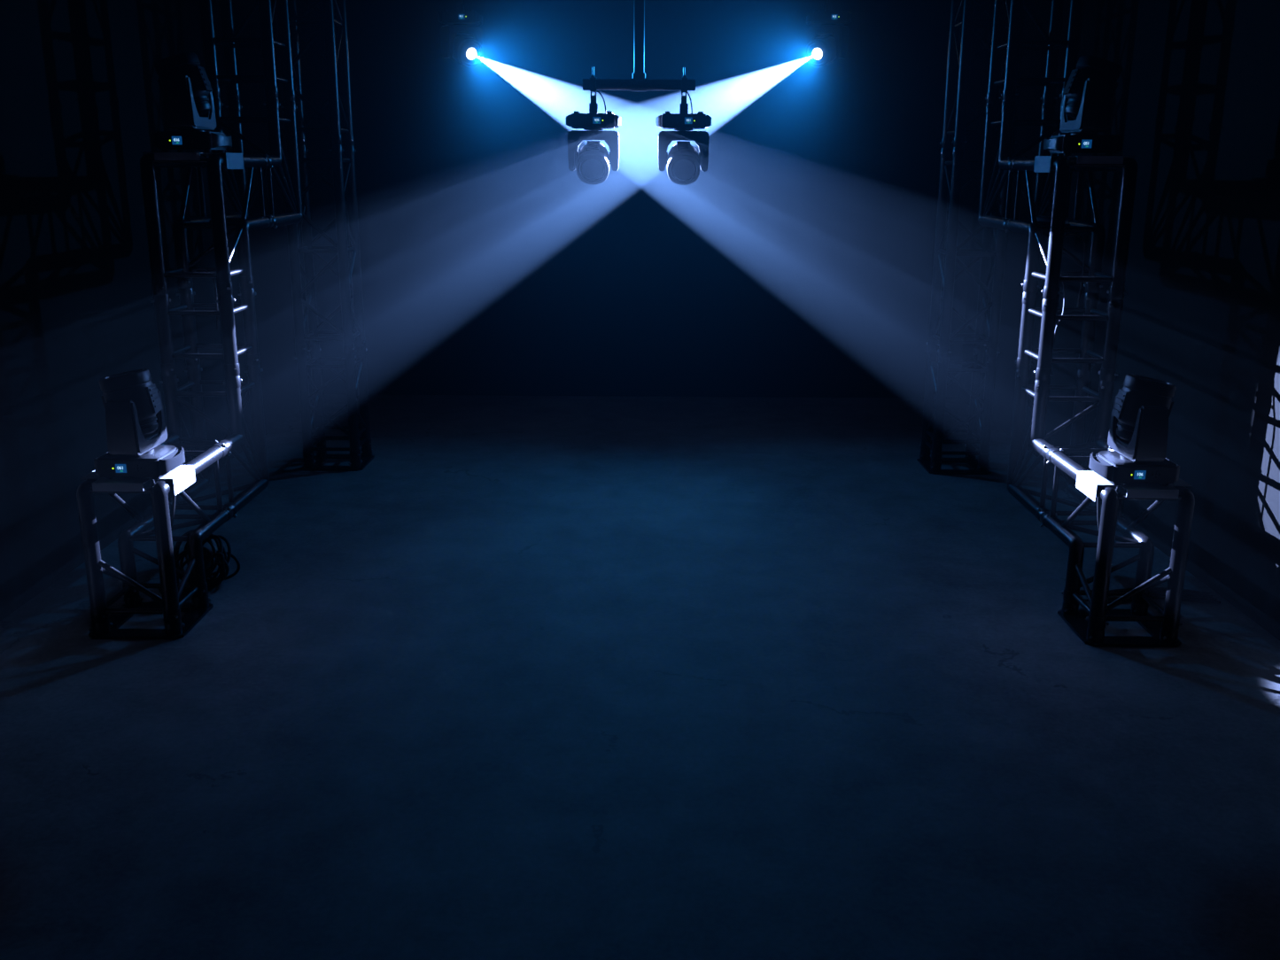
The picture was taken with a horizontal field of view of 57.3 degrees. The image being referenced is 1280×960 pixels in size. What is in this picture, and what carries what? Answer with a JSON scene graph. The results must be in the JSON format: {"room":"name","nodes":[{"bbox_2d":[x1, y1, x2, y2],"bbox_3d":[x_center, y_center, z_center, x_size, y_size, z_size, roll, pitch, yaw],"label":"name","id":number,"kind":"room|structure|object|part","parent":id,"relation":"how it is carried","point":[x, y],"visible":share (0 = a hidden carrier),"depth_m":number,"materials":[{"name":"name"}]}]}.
{"room":"concert stage","nodes":[
{"label":"concert stage","id":0,"kind":"room"},
{"bbox_2d":[0,0,323,620],"bbox_3d":[-2.283,-1.434,2.847,0.200,4.300,9.400,0,15,0],"label":"wall","id":1,"kind":"structure","parent":0,"point":[81,96],"depth_m":4.60,"materials":[{"name":"black"}]},
{"bbox_2d":[0,395,1279,959],"bbox_3d":[-0.038,0.678,3.497,4.705,0.100,9.600,0,15,0],"label":"floor","id":2,"kind":"structure","parent":0,"point":[533,678],"depth_m":3.31,"materials":[{"name":"concrete"}]},
{"bbox_2d":[76,0,302,639],"bbox_3d":[-1.650,-1.002,4.577,0.314,2.569,2.199,0,15,0],"label":"truss","id":3,"kind":"object","parent":2,"relation":"on","point":[176,626],"visible":0.94,"depth_m":4.42,"materials":[{"name":"black"}]},
{"bbox_2d":[79,465,195,496],"bbox_3d":[-1.660,0.007,3.855,0.303,0.058,0.238,0,15,0],"label":"plate","id":4,"kind":"object","parent":3,"relation":"attached to","point":[182,477],"visible":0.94,"depth_m":3.79,"materials":[{"name":"silver metal"}]},
{"bbox_2d":[93,368,185,479],"bbox_3d":[-1.640,-0.189,3.812,0.256,0.342,0.234,0,15,0],"label":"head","id":5,"kind":"object","parent":4,"relation":"on","point":[135,415],"visible":1,"depth_m":3.75},
{"bbox_3d":[-1.755,-0.064,3.846,0.027,0.055,0.184,0,15,0],"label":"handle","id":6,"kind":"part","parent":5,"relation":"part of","materials":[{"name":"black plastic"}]},
{"bbox_3d":[-1.720,-0.238,3.799,0.012,0.086,0.060,-10,15,3],"label":"ribbed panel","id":7,"kind":"part","parent":5,"relation":"part of","materials":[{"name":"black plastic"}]},
{"bbox_3d":[-1.572,-0.264,3.791,0.012,0.086,0.060,-10,15,3],"label":"ribbed panel","id":8,"kind":"part","parent":5,"relation":"part of","materials":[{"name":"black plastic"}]},
{"bbox_2d":[158,490,175,593],"bbox_3d":[-1.677,0.158,4.124,0.047,0.565,0.252,-13,20,-41],"label":"cable","id":9,"kind":"object","parent":5,"relation":"hanging from","point":[174,496],"visible":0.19,"depth_m":4.07,"materials":[{"name":"black rubber"}]},
{"bbox_3d":[-1.526,-0.063,3.844,0.027,0.055,0.184,0,15,0],"label":"handle","id":10,"kind":"part","parent":5,"relation":"part of","materials":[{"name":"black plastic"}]},
{"bbox_3d":[-1.664,0.478,4.000,0.314,0.010,0.314,0,15,0],"label":"plate","id":11,"kind":"part","parent":3,"relation":"part of","materials":[{"name":"black metal"}]},
{"bbox_2d":[142,152,243,169],"bbox_3d":[-1.649,-1.174,4.306,0.303,0.058,0.238,0,15,0],"label":"plate","id":12,"kind":"object","parent":3,"relation":"attached to","point":[233,160],"visible":1,"depth_m":4.19,"materials":[{"name":"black metal"}]},
{"bbox_2d":[152,52,232,152],"bbox_3d":[-1.639,-1.372,4.263,0.256,0.346,0.234,0,15,0],"label":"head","id":13,"kind":"object","parent":12,"relation":"on","point":[185,85],"visible":0.98,"depth_m":4.20},
{"bbox_3d":[-1.754,-1.245,4.298,0.027,0.055,0.184,0,15,0],"label":"handle","id":14,"kind":"part","parent":13,"relation":"part of","materials":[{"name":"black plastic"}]},
{"bbox_3d":[-1.720,-1.409,4.253,0.012,0.086,0.060,-17,14,5],"label":"ribbed panel","id":15,"kind":"part","parent":13,"relation":"part of","materials":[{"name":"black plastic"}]},
{"bbox_3d":[-1.577,-1.453,4.240,0.012,0.086,0.060,-17,14,5],"label":"ribbed panel","id":16,"kind":"part","parent":13,"relation":"part of","materials":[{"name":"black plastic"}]},
{"bbox_3d":[-1.525,-1.244,4.296,0.027,0.055,0.184,0,15,0],"label":"handle","id":17,"kind":"part","parent":13,"relation":"part of","materials":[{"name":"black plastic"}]},
{"bbox_2d":[183,267,218,329],"bbox_3d":[-1.664,-0.688,4.445,0.117,0.235,0.020,-3,15,-10],"label":"cable","id":18,"kind":"object","parent":3,"relation":"hanging from","point":[197,268],"visible":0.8,"depth_m":4.44,"materials":[{"name":"black rubber"}]},
{"bbox_2d":[173,529,240,591],"bbox_3d":[-1.623,0.300,4.295,0.250,0.201,0.208,6,16,21],"label":"cable coil","id":19,"kind":"object","parent":2,"relation":"on","point":[214,558],"visible":0.63,"depth_m":4.29,"materials":[{"name":"black rubber"}]},
{"bbox_2d":[271,0,374,471],"bbox_3d":[-1.569,-1.681,5.694,0.314,3.300,0.314,0,15,0],"label":"truss tower","id":20,"kind":"object","parent":2,"relation":"on","point":[333,51],"visible":0.87,"depth_m":5.82,"materials":[{"name":"black"}]},
{"bbox_3d":[-1.575,-0.093,6.122,0.314,0.010,0.314,0,15,0],"label":"plate","id":21,"kind":"part","parent":20,"relation":"part of","materials":[{"name":"black metal"}]},
{"bbox_2d":[916,0,1027,474],"bbox_3d":[1.636,-1.661,5.668,0.314,3.300,0.314,0,15,0],"label":"truss tower","id":22,"kind":"object","parent":2,"relation":"on","point":[962,52],"visible":0.85,"depth_m":5.80,"materials":[{"name":"black"}]},
{"bbox_3d":[1.630,-0.073,6.096,0.314,0.010,0.314,0,15,0],"label":"plate","id":23,"kind":"part","parent":22,"relation":"part of","materials":[{"name":"black metal"}]},
{"bbox_2d":[977,0,1194,647],"bbox_3d":[1.633,-0.981,4.549,0.314,2.569,2.199,0,15,0],"label":"truss","id":24,"kind":"object","parent":2,"relation":"on","point":[1165,634],"visible":0.96,"depth_m":4.39,"materials":[{"name":"black"}]},
{"bbox_2d":[1053,273,1065,344],"bbox_3d":[1.592,-0.549,4.461,0.040,0.462,0.070,10,18,32],"label":"hanging cable","id":25,"kind":"object","parent":24,"relation":"hanging from","point":[1061,275],"visible":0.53,"depth_m":4.42,"materials":[{"name":"black rubber"}]},
{"bbox_2d":[1033,155,1135,172],"bbox_3d":[1.630,-1.153,4.278,0.303,0.058,0.238,0,15,0],"label":"plate","id":26,"kind":"object","parent":24,"relation":"attached to","point":[1043,164],"visible":1,"depth_m":4.16,"materials":[{"name":"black metal"}]},
{"bbox_2d":[1043,54,1123,155],"bbox_3d":[1.613,-1.351,4.234,0.256,0.346,0.234,0,15,0],"label":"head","id":27,"kind":"object","parent":26,"relation":"on","point":[1089,89],"visible":0.99,"depth_m":4.17},
{"bbox_3d":[1.498,-1.225,4.269,0.027,0.055,0.184,0,15,0],"label":"handle","id":28,"kind":"part","parent":27,"relation":"part of","materials":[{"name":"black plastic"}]},
{"bbox_3d":[1.551,-1.433,4.213,0.012,0.086,0.060,18,15,-4],"label":"ribbed panel","id":29,"kind":"part","parent":27,"relation":"part of","materials":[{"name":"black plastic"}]},
{"bbox_3d":[1.694,-1.387,4.224,0.012,0.086,0.060,18,15,-4],"label":"ribbed panel","id":30,"kind":"part","parent":27,"relation":"part of","materials":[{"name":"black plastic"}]},
{"bbox_3d":[1.727,-1.223,4.268,0.027,0.055,0.184,0,15,0],"label":"handle","id":31,"kind":"part","parent":27,"relation":"part of","materials":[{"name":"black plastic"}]},
{"bbox_2d":[1082,496,1100,601],"bbox_3d":[1.607,0.183,4.080,0.083,0.565,0.174,0,15,0],"label":"cable","id":32,"kind":"object","parent":24,"relation":"hanging from","point":[1097,499],"visible":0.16,"depth_m":4.03,"materials":[{"name":"black rubber"}]},
{"bbox_3d":[1.619,0.499,3.971,0.314,0.010,0.314,0,15,0],"label":"plate","id":33,"kind":"part","parent":24,"relation":"part of","materials":[{"name":"black metal"}]},
{"bbox_2d":[1075,470,1191,501],"bbox_3d":[1.619,0.028,3.827,0.303,0.058,0.238,0,15,0],"label":"plate","id":34,"kind":"object","parent":24,"relation":"attached to","point":[1087,481],"visible":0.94,"depth_m":3.76,"materials":[{"name":"silver metal"}]},
{"bbox_2d":[1088,373,1179,486],"bbox_3d":[1.610,-0.168,3.784,0.256,0.342,0.234,0,15,0],"label":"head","id":35,"kind":"object","parent":34,"relation":"on","point":[1138,428],"visible":1,"depth_m":3.72},
{"bbox_3d":[1.495,-0.044,3.818,0.027,0.055,0.184,0,15,0],"label":"handle","id":36,"kind":"part","parent":35,"relation":"part of","materials":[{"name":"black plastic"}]},
{"bbox_3d":[1.542,-0.244,3.764,0.012,0.086,0.060,11,15,-2],"label":"ribbed panel","id":37,"kind":"part","parent":35,"relation":"part of","materials":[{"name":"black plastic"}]},
{"bbox_3d":[1.690,-0.216,3.770,0.012,0.086,0.060,11,15,-2],"label":"ribbed panel","id":38,"kind":"part","parent":35,"relation":"part of","materials":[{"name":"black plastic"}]},
{"bbox_3d":[1.724,-0.042,3.816,0.027,0.055,0.184,0,15,0],"label":"handle","id":39,"kind":"part","parent":35,"relation":"part of","materials":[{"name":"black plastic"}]},
{"bbox_2d":[296,0,989,398],"bbox_3d":[0.015,-2.668,7.463,4.705,4.300,0.200,0,15,0],"label":"wall","id":40,"kind":"structure","parent":0,"point":[799,263],"depth_m":7.59,"materials":[{"name":"black"}]},
{"bbox_2d":[959,0,1279,640],"bbox_3d":[2.222,-1.406,2.810,0.200,4.300,9.400,0,15,0],"label":"wall","id":41,"kind":"structure","parent":0,"point":[1196,99],"depth_m":4.50,"materials":[{"name":"black"}]},
{"bbox_3d":[-0.021,-3.570,2.353,4.705,0.100,9.600,0,15,0],"label":"ceiling","id":42,"kind":"structure","parent":0,"visible":0},
{"bbox_2d":[582,0,695,91],"bbox_3d":[0.000,-2.968,5.042,0.512,2.460,0.160,0,15,0],"label":"bar","id":43,"kind":"object","parent":42,"relation":"hanging from","point":[639,81],"visible":1,"depth_m":5.33,"materials":[{"name":"black metal"}]},
{"bbox_2d":[566,66,620,184],"bbox_3d":[-0.214,-1.627,5.383,0.256,0.519,0.244,0,15,0],"label":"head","id":44,"kind":"object","parent":43,"relation":"hanging from","point":[593,161],"visible":1,"depth_m":5.36},
{"bbox_3d":[-0.329,-1.654,5.399,0.027,0.055,0.184,0,15,0],"label":"handle","id":45,"kind":"part","parent":44,"relation":"part of","materials":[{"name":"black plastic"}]},
{"bbox_3d":[-0.215,-1.535,5.369,0.060,0.012,0.086,0,39,0],"label":"ribbed panel","id":46,"kind":"part","parent":44,"relation":"part of","materials":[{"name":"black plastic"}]},
{"bbox_3d":[-0.100,-1.653,5.397,0.027,0.055,0.184,0,15,0],"label":"handle","id":47,"kind":"part","parent":44,"relation":"part of","materials":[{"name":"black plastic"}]},
{"bbox_2d":[655,67,711,185],"bbox_3d":[0.201,-1.624,5.379,0.256,0.519,0.244,0,15,0],"label":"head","id":48,"kind":"object","parent":43,"relation":"hanging from","point":[683,161],"visible":1,"depth_m":5.35},
{"bbox_3d":[0.086,-1.652,5.396,0.027,0.055,0.184,0,15,0],"label":"handle","id":49,"kind":"part","parent":48,"relation":"part of","materials":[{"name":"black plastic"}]},
{"bbox_3d":[0.200,-1.532,5.366,0.060,0.012,0.086,0,39,0],"label":"ribbed panel","id":50,"kind":"part","parent":48,"relation":"part of","materials":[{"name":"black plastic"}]},
{"bbox_3d":[0.315,-1.650,5.394,0.027,0.055,0.184,0,15,0],"label":"handle","id":51,"kind":"part","parent":48,"relation":"part of","materials":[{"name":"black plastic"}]},
{"bbox_3d":[-1.043,-3.709,6.566,0.320,1.830,0.048,0,15,0],"label":"pipe","id":52,"kind":"object","parent":42,"relation":"hanging from","visible":0},
{"bbox_2d":[437,0,482,67],"bbox_3d":[-1.045,-2.673,6.827,0.261,0.510,0.251,0,15,0],"label":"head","id":53,"kind":"object","parent":52,"relation":"hanging from","point":[466,48],"visible":1,"depth_m":6.79},
{"bbox_3d":[-1.016,-2.585,6.826,0.060,0.012,0.086,-11,36,-36],"label":"ribbed panel","id":54,"kind":"part","parent":53,"relation":"part of","materials":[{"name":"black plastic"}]},
{"bbox_3d":[-0.932,-2.693,6.839,0.027,0.055,0.184,0,15,0],"label":"handle","id":55,"kind":"part","parent":53,"relation":"part of","materials":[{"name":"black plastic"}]},
{"bbox_3d":[1.102,-3.698,6.549,0.320,1.825,0.048,0,15,0],"label":"pipe","id":56,"kind":"object","parent":42,"relation":"hanging from","visible":0},
{"bbox_2d":[805,0,851,67],"bbox_3d":[1.095,-2.665,6.809,0.260,0.509,0.250,0,15,0],"label":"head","id":57,"kind":"object","parent":56,"relation":"hanging from","point":[822,48],"visible":1,"depth_m":6.78},
{"bbox_3d":[0.983,-2.687,6.823,0.027,0.055,0.184,0,15,0],"label":"handle","id":58,"kind":"part","parent":57,"relation":"part of","materials":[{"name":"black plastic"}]},
{"bbox_3d":[1.065,-2.578,6.809,0.060,0.012,0.086,12,36,36],"label":"ribbed panel","id":59,"kind":"part","parent":57,"relation":"part of","materials":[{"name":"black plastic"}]},
{"bbox_3d":[1.212,-2.685,6.821,0.027,0.055,0.184,0,15,0],"label":"handle","id":60,"kind":"part","parent":57,"relation":"part of","materials":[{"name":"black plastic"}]}
]}

